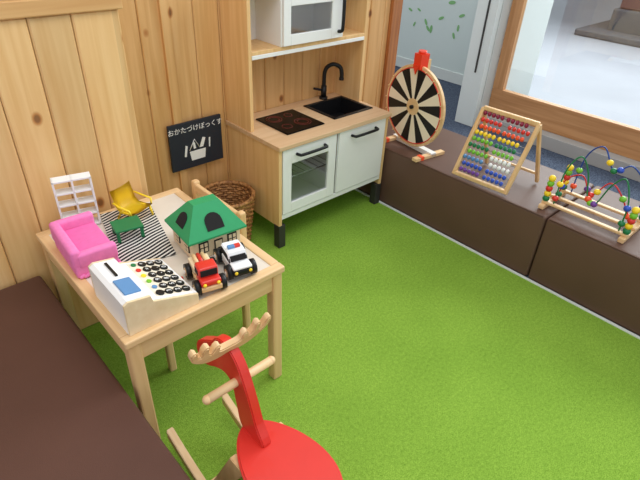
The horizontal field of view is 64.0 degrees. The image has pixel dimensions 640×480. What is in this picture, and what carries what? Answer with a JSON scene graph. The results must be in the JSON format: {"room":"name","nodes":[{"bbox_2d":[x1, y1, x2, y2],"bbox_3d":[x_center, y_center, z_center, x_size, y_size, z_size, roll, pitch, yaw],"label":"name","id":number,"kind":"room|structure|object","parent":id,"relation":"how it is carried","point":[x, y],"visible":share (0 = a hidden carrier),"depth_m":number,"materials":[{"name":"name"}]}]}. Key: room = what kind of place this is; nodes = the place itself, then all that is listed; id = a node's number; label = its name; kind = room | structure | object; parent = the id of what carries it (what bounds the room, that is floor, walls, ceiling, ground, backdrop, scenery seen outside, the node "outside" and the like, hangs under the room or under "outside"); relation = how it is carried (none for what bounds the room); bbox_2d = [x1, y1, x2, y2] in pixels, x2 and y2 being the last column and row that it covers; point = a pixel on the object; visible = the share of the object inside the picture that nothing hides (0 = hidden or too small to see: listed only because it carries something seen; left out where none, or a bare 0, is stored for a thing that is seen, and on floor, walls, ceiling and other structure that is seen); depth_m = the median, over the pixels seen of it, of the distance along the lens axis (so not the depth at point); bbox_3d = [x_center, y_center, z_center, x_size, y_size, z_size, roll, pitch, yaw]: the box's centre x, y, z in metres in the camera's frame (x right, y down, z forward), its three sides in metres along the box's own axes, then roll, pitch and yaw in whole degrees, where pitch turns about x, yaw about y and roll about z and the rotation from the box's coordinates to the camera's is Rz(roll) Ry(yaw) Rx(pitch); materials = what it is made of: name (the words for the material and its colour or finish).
{"room":"children's play area","nodes":[
{"label":"children's play area","id":0,"kind":"room"},
{"bbox_2d":[0,0,148,329],"bbox_3d":[-1.455,0.012,1.395,1.953,1.165,0.346,-26,43,-35],"label":"wall partition","id":1,"kind":"structure","parent":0,"point":[67,106],"depth_m":1.59,"materials":[{"name":"brown wood"}]},
{"bbox_2d":[117,0,553,198],"bbox_3d":[-0.293,-1.146,2.185,5.633,2.302,0.120,-26,43,-35],"label":"wall","id":2,"kind":"structure","parent":0,"point":[173,48],"depth_m":2.32,"materials":[{"name":"brown wood"}]},
{"bbox_2d":[166,114,222,172],"bbox_3d":[-0.565,-0.444,2.349,0.274,0.220,0.015,-26,43,-35],"label":"sign","id":3,"kind":"object","parent":2,"relation":"attached to","point":[196,142],"visible":1,"depth_m":2.34,"materials":[{"name":"black plastic"}]},
{"bbox_2d":[395,0,477,85],"bbox_3d":[0.788,-2.802,4.723,0.040,2.300,3.000,-26,43,-35],"label":"window","id":4,"kind":"structure","parent":2,"relation":"in","point":[443,28],"depth_m":4.83,"materials":[{"name":"clear glass"}]},
{"bbox_2d":[455,0,502,126],"bbox_3d":[1.182,-1.867,3.366,0.068,2.302,0.160,-26,43,-35],"label":"trim","id":5,"kind":"structure","parent":2,"relation":"attached to","point":[488,12],"depth_m":3.71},
{"bbox_2d":[354,189,639,339],"bbox_3d":[1.419,0.482,1.958,0.013,0.016,4.000,-26,43,-35],"label":"trim","id":6,"kind":"structure","parent":2,"relation":"attached to","point":[365,194],"depth_m":2.40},
{"bbox_2d":[479,0,639,181],"bbox_3d":[2.868,-0.927,2.095,0.260,2.302,4.430,-26,43,-35],"label":"window","id":7,"kind":"structure","parent":2,"relation":"in","point":[566,131],"depth_m":3.56,"materials":[{"name":"wood"}]},
{"bbox_2d":[81,66,639,479],"bbox_3d":[0.191,0.065,2.527,5.800,0.050,7.700,-26,43,-35],"label":"floor","id":8,"kind":"structure","parent":0,"point":[409,353],"depth_m":1.90,"materials":[{"name":"green carpet"}]},
{"bbox_2d":[0,276,190,479],"bbox_3d":[-0.440,1.074,0.645,1.190,0.326,2.835,-26,43,-35],"label":"seat","id":9,"kind":"object","parent":8,"relation":"on","point":[65,415],"visible":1,"depth_m":1.30,"materials":[{"name":"brown leather"}]},
{"bbox_2d":[36,188,284,438],"bbox_3d":[-0.523,0.232,1.742,0.511,0.490,0.646,-26,43,-35],"label":"table","id":10,"kind":"object","parent":8,"relation":"on","point":[242,290],"visible":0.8,"depth_m":1.50,"materials":[{"name":"laminate"}]},
{"bbox_2d":[50,171,100,223],"bbox_3d":[-0.787,-0.125,1.656,0.115,0.175,0.040,-15,38,-25],"label":"shelf","id":11,"kind":"object","parent":10,"relation":"on","point":[76,201],"visible":0.81,"depth_m":1.64,"materials":[{"name":"white plastic"}]},
{"bbox_2d":[49,211,121,278],"bbox_3d":[-0.705,0.012,1.537,0.142,0.095,0.220,-26,43,-35],"label":"sofa","id":12,"kind":"object","parent":10,"relation":"on","point":[78,238],"visible":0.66,"depth_m":1.50,"materials":[{"name":"pink fabric"}]},
{"bbox_2d":[100,206,175,261],"bbox_3d":[-0.601,-0.023,1.673,0.170,0.002,0.340,-15,38,-25],"label":"striped rug","id":13,"kind":"object","parent":10,"relation":"on","point":[155,243],"visible":0.72,"depth_m":1.64,"materials":[{"name":"fabric"}]},
{"bbox_2d":[110,215,144,242],"bbox_3d":[-0.619,-0.035,1.649,0.088,0.043,0.076,-18,39,-28],"label":"table","id":14,"kind":"object","parent":13,"relation":"on","point":[130,223],"visible":1,"depth_m":1.63,"materials":[{"name":"green plastic"}]},
{"bbox_2d":[110,181,153,218],"bbox_3d":[-0.631,-0.124,1.727,0.094,0.106,0.111,17,36,20],"label":"chair","id":15,"kind":"object","parent":13,"relation":"on","point":[124,198],"visible":0.95,"depth_m":1.74,"materials":[{"name":"yellow plastic"}]},
{"bbox_2d":[88,258,198,335],"bbox_3d":[-0.469,0.115,1.384,0.212,0.108,0.213,-26,43,-35],"label":"cash register","id":16,"kind":"object","parent":10,"relation":"on","point":[139,294],"visible":1,"depth_m":1.33,"materials":[{"name":"white plastic"}]},
{"bbox_2d":[164,194,246,256],"bbox_3d":[-0.359,-0.057,1.603,0.196,0.158,0.172,-22,41,-32],"label":"house","id":17,"kind":"object","parent":10,"relation":"on","point":[202,224],"visible":0.91,"depth_m":1.55,"materials":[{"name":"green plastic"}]},
{"bbox_2d":[183,252,227,295],"bbox_3d":[-0.328,0.089,1.457,0.098,0.081,0.140,-16,38,-26],"label":"toy truck","id":18,"kind":"object","parent":10,"relation":"on","point":[204,268],"visible":0.96,"depth_m":1.42,"materials":[{"name":"red wood"}]},
{"bbox_2d":[213,239,257,280],"bbox_3d":[-0.253,0.049,1.524,0.098,0.078,0.148,-16,38,-26],"label":"police car","id":19,"kind":"object","parent":10,"relation":"on","point":[232,253],"visible":1,"depth_m":1.50,"materials":[{"name":"white wood"}]},
{"bbox_2d":[165,179,250,371],"bbox_3d":[-0.499,0.123,1.866,0.361,0.535,0.325,-26,43,-35],"label":"chair","id":20,"kind":"object","parent":8,"relation":"on","point":[198,191],"visible":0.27,"depth_m":1.83,"materials":[{"name":"brown wood"}]},
{"bbox_2d":[204,180,255,240],"bbox_3d":[-0.435,-0.105,2.441,0.262,0.276,0.262,-26,43,-35],"label":"wicker basket","id":21,"kind":"object","parent":8,"relation":"on","point":[241,196],"visible":0.3,"depth_m":2.46,"materials":[{"name":"brown wicker"}]},
{"bbox_2d":[167,312,342,479],"bbox_3d":[-0.144,0.496,1.251,0.221,0.632,0.660,-26,43,-35],"label":"rocking moose","id":22,"kind":"object","parent":8,"relation":"on","point":[266,449],"visible":1,"depth_m":1.22,"materials":[{"name":"red wood"}]},
{"bbox_2d":[219,0,391,247],"bbox_3d":[-0.033,-0.622,2.495,0.732,1.106,0.432,-26,43,-35],"label":"play kitchen","id":23,"kind":"object","parent":8,"relation":"on","point":[299,156],"visible":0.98,"depth_m":2.42,"materials":[{"name":"brown wood"}]},
{"bbox_2d":[357,119,593,275],"bbox_3d":[0.716,-0.326,2.810,0.504,0.326,1.273,-26,43,-35],"label":"seat","id":24,"kind":"object","parent":8,"relation":"on","point":[508,229],"visible":0.48,"depth_m":2.53,"materials":[{"name":"brown leather"}]},
{"bbox_2d":[385,49,445,161],"bbox_3d":[0.497,-0.705,2.610,0.205,0.507,0.412,-19,40,-29],"label":"wheel","id":25,"kind":"object","parent":24,"relation":"on","point":[415,96],"visible":0.97,"depth_m":2.59,"materials":[{"name":"brown wood"}]},
{"bbox_2d":[452,105,541,194],"bbox_3d":[0.851,-0.434,2.385,0.274,0.327,0.318,-26,43,-35],"label":"abacus","id":26,"kind":"object","parent":24,"relation":"on","point":[482,116],"visible":1,"depth_m":2.35,"materials":[{"name":"brown wood"}]},
{"bbox_2d":[528,186,639,335],"bbox_3d":[1.586,0.234,2.043,0.504,0.326,1.292,-26,43,-35],"label":"seat","id":27,"kind":"object","parent":8,"relation":"on","point":[582,261],"visible":0.99,"depth_m":2.15,"materials":[{"name":"brown leather"}]},
{"bbox_2d":[538,146,639,243],"bbox_3d":[1.174,-0.219,2.139,0.230,0.283,0.372,-26,43,-35],"label":"bead maze","id":28,"kind":"object","parent":27,"relation":"on","point":[631,227],"visible":1,"depth_m":2.15,"materials":[{"name":"brown wood"}]},
{"label":"outside","id":29,"kind":"structure","parent":0,"visible":0},
{"bbox_2d":[528,0,639,127],"bbox_3d":[11.492,-5.835,12.142,27.490,0.056,50.000,-26,43,-35],"label":"ground","id":30,"kind":"structure","parent":29,"point":[597,77],"depth_m":5.56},
{"bbox_2d":[574,0,639,47],"bbox_3d":[4.488,-3.965,6.102,1.300,3.004,1.450,-26,43,-35],"label":"pillar","id":31,"kind":"structure","parent":30,"relation":"on","point":[623,27],"depth_m":6.74,"materials":[{"name":"concrete"}]}
]}

